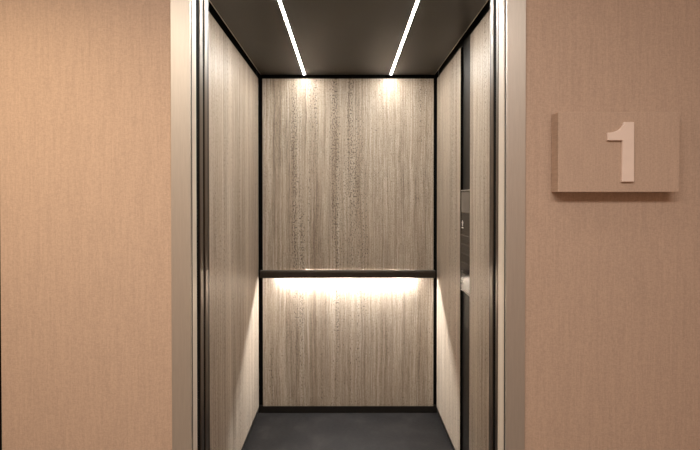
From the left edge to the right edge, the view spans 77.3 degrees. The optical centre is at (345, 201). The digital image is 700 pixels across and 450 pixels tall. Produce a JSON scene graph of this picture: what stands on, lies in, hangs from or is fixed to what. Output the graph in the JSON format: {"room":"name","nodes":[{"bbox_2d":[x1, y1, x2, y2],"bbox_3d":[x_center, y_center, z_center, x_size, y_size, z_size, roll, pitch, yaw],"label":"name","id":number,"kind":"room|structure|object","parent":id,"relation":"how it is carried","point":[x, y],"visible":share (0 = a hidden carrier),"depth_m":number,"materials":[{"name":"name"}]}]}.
{"room":"elevator lobby","nodes":[
{"label":"elevator lobby","id":0,"kind":"room"},
{"bbox_2d":[209,1,256,75],"bbox_3d":[-0.616,0.267,2.249,0.018,2.430,1.492,0,1,0],"label":"wall","id":1,"kind":"structure","parent":0,"point":[213,12],"depth_m":2.31,"materials":[{"name":"black metal"}]},
{"bbox_2d":[209,12,258,449],"bbox_3d":[-0.599,0.287,2.243,0.012,2.233,1.457,0,1,0],"label":"wood panel","id":2,"kind":"object","parent":1,"relation":"attached to","point":[233,85],"visible":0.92,"depth_m":2.31,"materials":[{"name":"wood veneer"}]},
{"bbox_2d":[209,0,260,74],"bbox_3d":[-0.573,-0.858,2.231,0.004,0.021,1.438,0,1,0],"label":"trim","id":3,"kind":"structure","parent":1,"relation":"attached to","point":[209,0],"depth_m":2.18,"materials":[{"name":"brown metal"}]},
{"bbox_2d":[241,408,258,449],"bbox_3d":[-0.602,1.426,2.260,0.006,0.052,1.492,0,1,0],"label":"baseboard","id":4,"kind":"structure","parent":1,"relation":"attached to","point":[255,417],"depth_m":2.75,"materials":[{"name":"black metal"}]},
{"bbox_2d":[257,70,437,404],"bbox_3d":[0.012,0.259,3.006,1.234,2.430,0.018,0,1,0],"label":"wall","id":5,"kind":"structure","parent":0,"point":[260,77],"depth_m":2.99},
{"bbox_2d":[259,405,436,412],"bbox_3d":[0.012,1.418,3.003,1.222,0.052,0.006,0,1,0],"label":"baseboard","id":6,"kind":"structure","parent":5,"relation":"attached to","point":[262,409],"depth_m":3.00,"materials":[{"name":"black metal"}]},
{"bbox_2d":[263,278,432,405],"bbox_3d":[0.015,0.940,2.995,1.164,0.912,0.012,0,1,0],"label":"wood panel","id":7,"kind":"object","parent":5,"relation":"attached to","point":[327,341],"visible":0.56,"depth_m":2.99,"materials":[{"name":"wood veneer"}]},
{"bbox_2d":[262,79,433,269],"bbox_3d":[0.014,-0.178,2.984,1.164,1.317,0.012,0,1,0],"label":"wood panel","id":8,"kind":"object","parent":5,"relation":"attached to","point":[348,164],"visible":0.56,"depth_m":2.98,"materials":[{"name":"wood veneer"}]},
{"bbox_2d":[260,270,435,277],"bbox_3d":[0.012,0.485,2.953,1.177,0.050,0.065,0,1,0],"label":"handrail","id":9,"kind":"object","parent":8,"relation":"attached to","point":[263,273],"visible":1,"depth_m":2.92,"materials":[{"name":"brown metal"}]},
{"bbox_2d":[210,0,486,74],"bbox_3d":[0.011,-0.864,2.231,1.164,0.030,1.438,0,1,0],"label":"ceiling","id":10,"kind":"structure","parent":0,"point":[331,37],"depth_m":2.21,"materials":[{"name":"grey metal"}]},
{"bbox_2d":[278,0,305,74],"bbox_3d":[-0.278,-0.848,2.245,0.014,0.002,1.392,0,1,0],"label":"recessed light","id":11,"kind":"object","parent":10,"relation":"in","point":[279,1],"visible":1,"depth_m":2.20,"materials":[{"name":"white plastic"}]},
{"bbox_2d":[390,0,418,74],"bbox_3d":[0.301,-0.848,2.245,0.014,0.002,1.392,0,1,0],"label":"recessed light","id":12,"kind":"object","parent":10,"relation":"in","point":[417,1],"visible":1,"depth_m":2.20,"materials":[{"name":"white plastic"}]},
{"bbox_2d":[244,413,452,449],"bbox_3d":[0.012,1.466,2.243,1.234,0.030,1.527,0,1,0],"label":"floor","id":13,"kind":"structure","parent":0,"point":[270,431],"depth_m":2.76,"materials":[{"name":"grey stone"}]},
{"bbox_2d":[207,0,490,449],"bbox_3d":[0.012,0.274,1.490,1.274,2.430,0.025,0,1,0],"label":"wall","id":14,"kind":"structure","parent":0,"point":[207,0],"depth_m":1.49,"materials":[{"name":"brown metal"}]},
{"bbox_2d":[204,0,207,449],"bbox_3d":[-0.690,0.338,1.455,0.455,2.218,0.029,0,1,0],"label":"door","id":15,"kind":"structure","parent":14,"relation":"in","point":[205,1],"depth_m":1.45,"materials":[{"name":"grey metal"}]},
{"bbox_2d":[490,0,493,449],"bbox_3d":[0.705,0.338,1.440,0.455,2.218,0.028,0,1,0],"label":"door","id":16,"kind":"structure","parent":14,"relation":"in","point":[492,1],"depth_m":1.44,"materials":[{"name":"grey metal"}]},
{"bbox_2d":[0,0,699,449],"bbox_3d":[0.213,0.150,1.340,2.497,2.620,0.055,0,1,0],"label":"wall","id":17,"kind":"structure","parent":0,"point":[85,85],"depth_m":1.31,"materials":[{"name":"beige paint"}]},
{"bbox_2d":[0,262,1,449],"bbox_3d":[-1.046,0.150,1.341,0.020,2.620,0.053,0,1,0],"label":"trim","id":18,"kind":"structure","parent":17,"relation":"attached to","point":[0,262],"depth_m":1.32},
{"bbox_2d":[170,0,191,449],"bbox_3d":[-0.493,0.331,1.315,0.058,2.260,0.010,0,1,0],"label":"door frame","id":19,"kind":"structure","parent":17,"relation":"attached to","point":[180,10],"depth_m":1.31,"materials":[{"name":"beige metal"}]},
{"bbox_2d":[191,15,192,449],"bbox_3d":[-0.478,0.360,1.322,0.029,2.200,0.002,0,1,0],"label":"trim","id":20,"kind":"structure","parent":17,"relation":"attached to","point":[191,15],"depth_m":1.32,"materials":[{"name":"silver metal"}]},
{"bbox_2d":[191,0,196,449],"bbox_3d":[-0.487,0.360,1.341,0.050,2.200,0.036,0,1,0],"label":"trim","id":21,"kind":"structure","parent":17,"relation":"attached to","point":[193,2],"depth_m":1.34,"materials":[{"name":"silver metal"}]},
{"bbox_2d":[196,0,200,449],"bbox_3d":[-0.483,0.360,1.376,0.038,2.200,0.032,0,1,0],"label":"trim","id":22,"kind":"structure","parent":17,"relation":"attached to","point":[197,1],"depth_m":1.38,"materials":[{"name":"metal"}]},
{"bbox_2d":[199,0,203,449],"bbox_3d":[-0.690,0.339,1.408,0.455,2.218,0.032,0,1,0],"label":"door","id":23,"kind":"structure","parent":17,"relation":"in","point":[200,1],"depth_m":1.40,"materials":[{"name":"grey metal"}]},
{"bbox_2d":[202,0,204,449],"bbox_3d":[-0.473,0.353,1.433,0.018,2.188,0.015,0,1,0],"label":"door frame","id":24,"kind":"structure","parent":17,"relation":"attached to","point":[202,0],"depth_m":1.43,"materials":[{"name":"silver metal"}]},
{"bbox_2d":[493,0,495,449],"bbox_3d":[0.488,0.353,1.414,0.018,2.188,0.024,0,1,0],"label":"door frame","id":25,"kind":"structure","parent":17,"relation":"attached to","point":[494,195],"depth_m":1.41,"materials":[{"name":"metal"}]},
{"bbox_2d":[495,0,498,449],"bbox_3d":[0.705,0.338,1.390,0.455,2.218,0.022,0,1,0],"label":"door","id":26,"kind":"structure","parent":17,"relation":"in","point":[497,1],"depth_m":1.38,"materials":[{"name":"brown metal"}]},
{"bbox_2d":[498,0,504,449],"bbox_3d":[0.503,0.360,1.355,0.050,2.200,0.044,0,1,0],"label":"trim","id":27,"kind":"structure","parent":17,"relation":"attached to","point":[501,181],"depth_m":1.34,"materials":[{"name":"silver metal"}]},
{"bbox_2d":[504,0,505,449],"bbox_3d":[0.494,0.360,1.327,0.026,2.200,0.012,0,1,0],"label":"trim","id":28,"kind":"structure","parent":17,"relation":"attached to","point":[505,0],"depth_m":1.33,"materials":[{"name":"silver metal"}]},
{"bbox_2d":[505,0,525,449],"bbox_3d":[0.508,0.330,1.315,0.057,2.260,0.010,0,1,0],"label":"door frame","id":29,"kind":"structure","parent":17,"relation":"attached to","point":[515,185],"depth_m":1.31,"materials":[{"name":"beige metal"}]},
{"bbox_2d":[551,112,679,191],"bbox_3d":[0.789,-0.144,1.284,0.351,0.232,0.051,0,1,0],"label":"number sign","id":30,"kind":"object","parent":17,"relation":"attached to","point":[591,151],"visible":1,"depth_m":1.27,"materials":[{"name":"pink paint"}]},
{"bbox_2d":[439,0,489,449],"bbox_3d":[0.640,0.266,2.249,0.018,2.430,1.492,0,1,0],"label":"wall","id":31,"kind":"structure","parent":0,"point":[464,42],"depth_m":2.29,"materials":[{"name":"black metal"}]},
{"bbox_2d":[437,409,454,449],"bbox_3d":[0.626,1.425,2.260,0.006,0.052,1.492,0,1,0],"label":"baseboard","id":32,"kind":"structure","parent":31,"relation":"attached to","point":[438,413],"depth_m":2.74,"materials":[{"name":"black metal"}]},
{"bbox_2d":[437,48,460,449],"bbox_3d":[0.623,0.283,2.669,0.012,2.233,0.606,0,1,0],"label":"wood panel","id":33,"kind":"object","parent":31,"relation":"attached to","point":[449,80],"visible":0.98,"depth_m":2.61,"materials":[{"name":"wood veneer"}]},
{"bbox_2d":[434,0,487,74],"bbox_3d":[0.595,-0.858,2.231,0.004,0.021,1.438,0,1,0],"label":"trim","id":34,"kind":"structure","parent":31,"relation":"attached to","point":[487,0],"depth_m":2.22,"materials":[{"name":"brown metal"}]},
{"bbox_2d":[460,47,462,449],"bbox_3d":[0.623,0.286,2.365,0.011,2.233,0.003,0,1,0],"label":"trim","id":35,"kind":"structure","parent":31,"relation":"attached to","point":[461,139],"depth_m":2.36,"materials":[{"name":"black metal"}]},
{"bbox_2d":[461,189,469,295],"bbox_3d":[0.624,0.204,2.273,0.012,0.536,0.176,0,1,0],"label":"control panel","id":36,"kind":"object","parent":31,"relation":"attached to","point":[465,194],"visible":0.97,"depth_m":2.27,"materials":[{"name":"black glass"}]},
{"bbox_2d":[469,10,489,449],"bbox_3d":[0.623,0.290,1.849,0.012,2.233,0.669,0,1,0],"label":"wood panel","id":37,"kind":"object","parent":31,"relation":"attached to","point":[480,37],"visible":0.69,"depth_m":2.02,"materials":[{"name":"wood"}]}
]}

